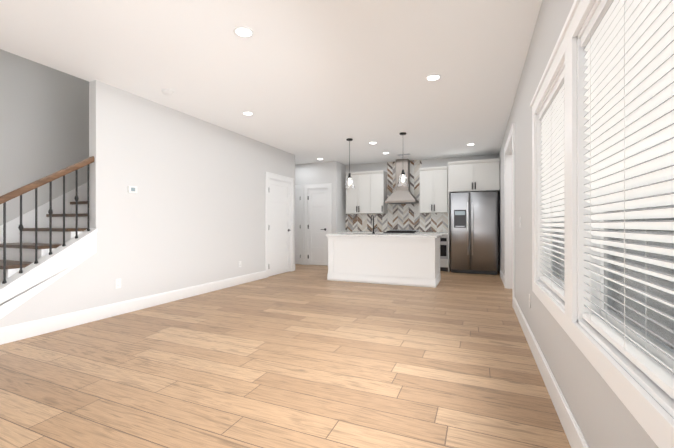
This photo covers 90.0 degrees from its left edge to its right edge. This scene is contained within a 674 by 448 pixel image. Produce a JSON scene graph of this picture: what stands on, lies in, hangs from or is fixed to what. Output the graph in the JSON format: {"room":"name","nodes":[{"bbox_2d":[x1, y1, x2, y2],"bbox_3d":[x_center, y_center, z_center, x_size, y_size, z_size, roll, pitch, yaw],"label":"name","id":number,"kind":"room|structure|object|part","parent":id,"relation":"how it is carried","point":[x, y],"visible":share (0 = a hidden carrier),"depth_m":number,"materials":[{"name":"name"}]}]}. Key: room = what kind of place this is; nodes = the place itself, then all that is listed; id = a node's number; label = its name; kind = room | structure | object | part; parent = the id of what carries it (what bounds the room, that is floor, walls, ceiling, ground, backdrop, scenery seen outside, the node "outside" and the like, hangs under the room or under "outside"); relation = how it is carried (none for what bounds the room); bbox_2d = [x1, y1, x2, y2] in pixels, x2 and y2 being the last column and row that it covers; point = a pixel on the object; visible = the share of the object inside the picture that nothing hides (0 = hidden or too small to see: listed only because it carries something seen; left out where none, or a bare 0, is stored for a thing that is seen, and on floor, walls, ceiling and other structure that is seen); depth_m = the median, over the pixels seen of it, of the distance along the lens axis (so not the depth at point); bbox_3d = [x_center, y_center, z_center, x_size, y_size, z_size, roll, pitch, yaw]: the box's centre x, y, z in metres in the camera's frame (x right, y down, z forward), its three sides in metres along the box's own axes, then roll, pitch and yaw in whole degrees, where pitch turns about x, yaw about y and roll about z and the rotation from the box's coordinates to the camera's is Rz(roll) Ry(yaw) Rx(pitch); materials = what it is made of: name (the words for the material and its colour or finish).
{"room":"empty living room","nodes":[
{"label":"empty living room","id":0,"kind":"room"},
{"bbox_2d":[0,49,88,227],"bbox_3d":[-3.672,-1.500,4.629,0.120,5.200,11.800,0,0,23],"label":"wall","id":1,"kind":"structure","parent":0,"point":[44,120],"depth_m":4.25,"materials":[{"name":"paint"}]},
{"bbox_2d":[0,80,294,327],"bbox_3d":[-2.237,-0.257,5.202,0.120,2.766,6.110,0,0,23],"label":"wall","id":2,"kind":"structure","parent":0,"point":[190,212],"depth_m":4.62,"materials":[{"name":"paint"}]},
{"bbox_2d":[0,228,97,318],"bbox_3d":[-3.108,0.598,3.110,0.165,1.098,1.620,0,0,23],"label":"trim","id":3,"kind":"structure","parent":2,"relation":"on","point":[17,289],"depth_m":3.39,"materials":[{"name":"white wood"}]},
{"bbox_2d":[0,156,93,283],"bbox_3d":[-3.161,0.160,2.991,0.110,1.876,1.878,0,0,23],"label":"stair railing","id":4,"kind":"object","parent":3,"relation":"on","point":[20,191],"visible":0.98,"depth_m":3.44,"materials":[{"name":"black metal"}]},
{"bbox_3d":[-3.142,-0.168,3.037,0.068,1.220,1.778,0,0,23],"label":"handrail","id":5,"kind":"part","parent":4,"relation":"part of","materials":[{"name":"brown wood"}]},
{"bbox_2d":[115,278,120,288],"bbox_3d":[-2.642,0.719,4.070,0.008,0.114,0.070,0,0,23],"label":"electrical outlet","id":6,"kind":"object","parent":2,"relation":"attached to","point":[117,283],"visible":1,"depth_m":4.06,"materials":[{"name":"white plastic"}]},
{"bbox_2d":[128,186,136,192],"bbox_3d":[-2.567,-0.433,4.231,0.023,0.085,0.115,0,0,23],"label":"thermostat","id":7,"kind":"object","parent":2,"relation":"attached to","point":[132,189],"visible":0.94,"depth_m":4.22,"materials":[{"name":"white plastic"}]},
{"bbox_2d":[0,271,265,344],"bbox_3d":[-2.409,1.024,4.622,0.018,0.152,4.910,0,0,23],"label":"baseboard","id":8,"kind":"structure","parent":2,"relation":"attached to","point":[8,334],"depth_m":3.95,"materials":[{"name":"white wood"}]},
{"bbox_2d":[265,172,293,277],"bbox_3d":[-1.294,0.016,7.414,0.144,2.172,1.124,0,0,23],"label":"door frame","id":9,"kind":"structure","parent":2,"relation":"attached to","point":[276,177],"depth_m":6.99,"materials":[{"name":"white wood"}]},
{"bbox_2d":[269,179,290,275],"bbox_3d":[-1.252,0.080,7.386,0.092,2.029,0.892,0,0,23],"label":"door","id":10,"kind":"structure","parent":2,"relation":"in","point":[279,227],"depth_m":7.39,"materials":[{"name":"white wood"}]},
{"bbox_2d":[0,0,541,164],"bbox_3d":[-0.054,-1.766,3.108,7.970,0.250,12.200,0,0,23],"label":"ceiling","id":11,"kind":"structure","parent":0,"point":[307,81],"depth_m":3.40,"materials":[{"name":"paint"}]},
{"bbox_2d":[161,89,173,95],"bbox_3d":[-2.090,-1.620,4.159,0.140,0.039,0.140,0,0,23],"label":"smoke detector","id":12,"kind":"object","parent":11,"relation":"attached to","point":[167,92],"visible":1,"depth_m":4.13,"materials":[{"name":"white plastic"}]},
{"bbox_2d":[233,26,253,37],"bbox_3d":[-0.796,-1.636,2.877,0.170,0.009,0.170,0,0,23],"label":"recessed light","id":13,"kind":"object","parent":11,"relation":"in","point":[243,31],"visible":1,"depth_m":2.87,"materials":[{"name":"white plastic"}]},
{"bbox_2d":[242,111,253,115],"bbox_3d":[-1.320,-1.634,4.985,0.170,0.009,0.170,0,0,23],"label":"recessed light","id":14,"kind":"object","parent":11,"relation":"in","point":[248,113],"visible":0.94,"depth_m":4.99,"materials":[{"name":"white plastic"}]},
{"bbox_2d":[344,138,354,188],"bbox_3d":[0.243,-1.158,6.508,0.220,0.959,0.220,0,0,23],"label":"pendant light","id":15,"kind":"object","parent":11,"relation":"hanging from","point":[349,178],"visible":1,"depth_m":6.49,"materials":[{"name":"glass"}]},
{"bbox_2d":[397,132,408,186],"bbox_3d":[1.190,-1.158,6.078,0.220,0.959,0.220,0,0,23],"label":"pendant light","id":16,"kind":"object","parent":11,"relation":"hanging from","point":[403,180],"visible":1,"depth_m":6.05,"materials":[{"name":"glass"}]},
{"bbox_2d":[425,74,440,80],"bbox_3d":[1.077,-1.635,3.772,0.170,0.009,0.170,0,0,23],"label":"recessed light","id":17,"kind":"object","parent":11,"relation":"in","point":[434,77],"visible":0.98,"depth_m":3.76,"materials":[{"name":"white plastic"}]},
{"bbox_2d":[295,161,337,264],"bbox_3d":[-0.775,-0.266,9.170,1.700,2.740,0.120,0,0,23],"label":"wall","id":18,"kind":"structure","parent":0,"point":[318,173],"depth_m":8.93,"materials":[{"name":"paint"}]},
{"bbox_2d":[295,190,299,263],"bbox_3d":[-1.261,0.081,9.307,0.592,2.029,0.092,0,0,23],"label":"door","id":19,"kind":"structure","parent":18,"relation":"in","point":[297,226],"depth_m":9.24,"materials":[{"name":"white wood"}]},
{"bbox_2d":[295,183,331,264],"bbox_3d":[-0.872,0.018,9.198,1.644,2.172,0.144,0,0,23],"label":"door frame","id":20,"kind":"structure","parent":18,"relation":"attached to","point":[319,186],"depth_m":9.13,"materials":[{"name":"white wood"}]},
{"bbox_2d":[308,189,327,265],"bbox_3d":[-0.522,0.081,8.996,0.592,2.029,0.092,0,0,23],"label":"door","id":21,"kind":"structure","parent":18,"relation":"in","point":[317,226],"depth_m":9.01,"materials":[{"name":"paint"},{"name":"black metal"}]},
{"bbox_2d":[0,264,673,447],"bbox_3d":[-0.160,1.149,3.150,8.200,0.100,12.200,0,0,23],"label":"floor","id":22,"kind":"structure","parent":0,"point":[306,356],"depth_m":2.48,"materials":[{"name":"brown wood"}]},
{"bbox_2d":[0,183,86,281],"bbox_3d":[-3.068,-0.554,4.667,0.962,3.308,4.841,0,0,23],"label":"stairs","id":23,"kind":"structure","parent":22,"relation":"on","point":[13,245],"depth_m":4.02,"materials":[{"name":"white"}]},
{"bbox_2d":[337,231,382,233],"bbox_3d":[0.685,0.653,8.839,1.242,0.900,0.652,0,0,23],"label":"countertop","id":24,"kind":"structure","parent":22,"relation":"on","point":[359,232],"depth_m":8.65,"materials":[{"name":"white stone"}]},
{"bbox_2d":[326,235,440,287],"bbox_3d":[0.925,0.672,6.608,2.048,0.860,0.885,0,0,23],"label":"kitchen island","id":25,"kind":"object","parent":22,"relation":"on","point":[400,259],"depth_m":6.19,"materials":[{"name":"white paint"}]},
{"bbox_2d":[354,235,441,238],"bbox_3d":[0.925,0.222,6.608,2.090,0.040,0.935,0,0,23],"label":"island countertop","id":26,"kind":"structure","parent":25,"relation":"on","point":[355,236],"depth_m":6.07,"materials":[{"name":"white stone"}]},
{"bbox_2d":[383,230,418,233],"bbox_3d":[1.605,0.626,8.431,0.760,0.955,0.690,0,0,23],"label":"range","id":27,"kind":"object","parent":22,"relation":"on","point":[400,232],"visible":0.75,"depth_m":8.25,"materials":[{"name":"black metal"}]},
{"bbox_2d":[415,232,447,270],"bbox_3d":[2.313,0.653,8.148,0.755,0.900,0.663,0,0,23],"label":"base cabinet","id":28,"kind":"object","parent":22,"relation":"on","point":[444,252],"visible":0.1,"depth_m":7.78,"materials":[{"name":"white wood"}]},
{"bbox_2d":[448,158,499,271],"bbox_3d":[3.150,-0.158,7.782,1.063,2.520,0.692,0,0,23],"label":"cabinet surround","id":29,"kind":"object","parent":22,"relation":"on","point":[481,175],"visible":1,"depth_m":7.53,"materials":[{"name":"white paint"}]},
{"bbox_2d":[451,191,497,274],"bbox_3d":[3.121,0.202,7.698,0.955,1.800,0.794,0,0,23],"label":"refrigerator","id":30,"kind":"object","parent":22,"relation":"on","point":[473,232],"visible":1,"depth_m":7.38,"materials":[{"name":"grey metal"}]},
{"bbox_2d":[338,162,345,231],"bbox_3d":[0.102,-0.266,9.219,0.120,2.740,0.650,0,0,23],"label":"wall","id":31,"kind":"structure","parent":0,"point":[341,198],"depth_m":9.11,"materials":[{"name":"paint"}]},
{"bbox_2d":[346,154,498,270],"bbox_3d":[3.095,-0.267,8.248,6.150,2.740,0.120,0,0,23],"label":"wall","id":32,"kind":"structure","parent":0,"point":[438,162],"depth_m":8.43,"materials":[{"name":"paint"}]},
{"bbox_2d":[346,170,386,213],"bbox_3d":[0.774,-0.822,8.947,1.030,1.090,0.385,0,0,23],"label":"upper cabinet","id":33,"kind":"object","parent":32,"relation":"attached to","point":[367,194],"visible":0.98,"depth_m":8.79,"materials":[{"name":"white paint"}]},
{"bbox_2d":[346,160,447,231],"bbox_3d":[1.515,-0.716,8.846,2.770,1.839,0.002,0,0,23],"label":"tile backsplash","id":34,"kind":"structure","parent":32,"relation":"attached to","point":[403,217],"depth_m":8.77,"materials":[{"name":"multicoloured tile"}]},
{"bbox_2d":[385,159,418,203],"bbox_3d":[1.642,-1.078,8.521,0.760,1.111,0.496,0,0,23],"label":"range hood","id":35,"kind":"object","parent":32,"relation":"attached to","point":[402,195],"visible":1,"depth_m":8.46,"materials":[{"name":"silver metal"}]},
{"bbox_2d":[419,166,447,212],"bbox_3d":[2.381,-0.822,8.272,0.655,1.090,0.385,0,0,23],"label":"upper cabinet","id":36,"kind":"object","parent":32,"relation":"attached to","point":[433,189],"visible":0.96,"depth_m":8.12,"materials":[{"name":"white paint"}]},
{"bbox_2d":[499,0,673,447],"bbox_3d":[1.555,-0.272,2.430,0.120,2.740,11.800,0,0,23],"label":"wall","id":37,"kind":"structure","parent":0,"point":[603,415],"depth_m":2.29,"materials":[{"name":"white paint"}]},
{"bbox_2d":[500,269,504,286],"bbox_3d":[3.186,1.025,6.484,0.015,0.152,1.360,0,0,23],"label":"baseboard","id":38,"kind":"structure","parent":37,"relation":"attached to","point":[502,276],"depth_m":6.40,"materials":[{"name":"white wood"}]},
{"bbox_2d":[504,123,514,306],"bbox_3d":[2.666,-0.106,5.104,0.144,2.412,1.614,0,0,23],"label":"door frame","id":39,"kind":"structure","parent":37,"relation":"attached to","point":[509,210],"depth_m":5.73,"materials":[{"name":"white wood"}]},
{"bbox_2d":[513,297,588,447],"bbox_3d":[0.756,1.020,0.704,0.015,0.152,8.000,0,0,23],"label":"baseboard","id":40,"kind":"structure","parent":37,"relation":"attached to","point":[570,426],"depth_m":2.04,"materials":[{"name":"white wood"}]},
{"bbox_2d":[530,0,673,447],"bbox_3d":[1.213,-0.228,1.658,0.152,1.570,2.480,0,0,23],"label":"window","id":41,"kind":"structure","parent":37,"relation":"in","point":[652,416],"depth_m":1.58,"materials":[{"name":"white wood"}]},
{"bbox_2d":[539,68,564,300],"bbox_3d":[1.440,-0.217,2.218,0.068,1.310,1.012,0,0,23],"label":"window blind","id":42,"kind":"object","parent":41,"relation":"attached to","point":[552,117],"visible":0.73,"depth_m":2.23,"materials":[{"name":"white plastic"}]},
{"bbox_3d":[1.495,-0.212,2.195,0.040,1.324,1.024,0,0,23],"label":"window sash","id":43,"kind":"part","parent":41,"relation":"part of","materials":[{"name":"white plastic"}]},
{"bbox_2d":[581,0,673,398],"bbox_3d":[0.971,-0.218,1.103,0.068,1.310,1.012,0,0,23],"label":"window blind","id":44,"kind":"object","parent":41,"relation":"attached to","point":[629,77],"visible":1,"depth_m":1.11,"materials":[{"name":"white plastic"}]},
{"bbox_3d":[1.026,-0.213,1.080,0.040,1.324,1.024,0,0,23],"label":"window sash","id":45,"kind":"part","parent":41,"relation":"part of","materials":[{"name":"white plastic"}]},
{"bbox_2d":[555,192,673,343],"bbox_3d":[2.921,-0.271,3.201,1.800,2.740,0.120,0,0,23],"label":"wall","id":46,"kind":"structure","parent":0,"point":[634,313],"depth_m":3.15,"materials":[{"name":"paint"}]}
]}

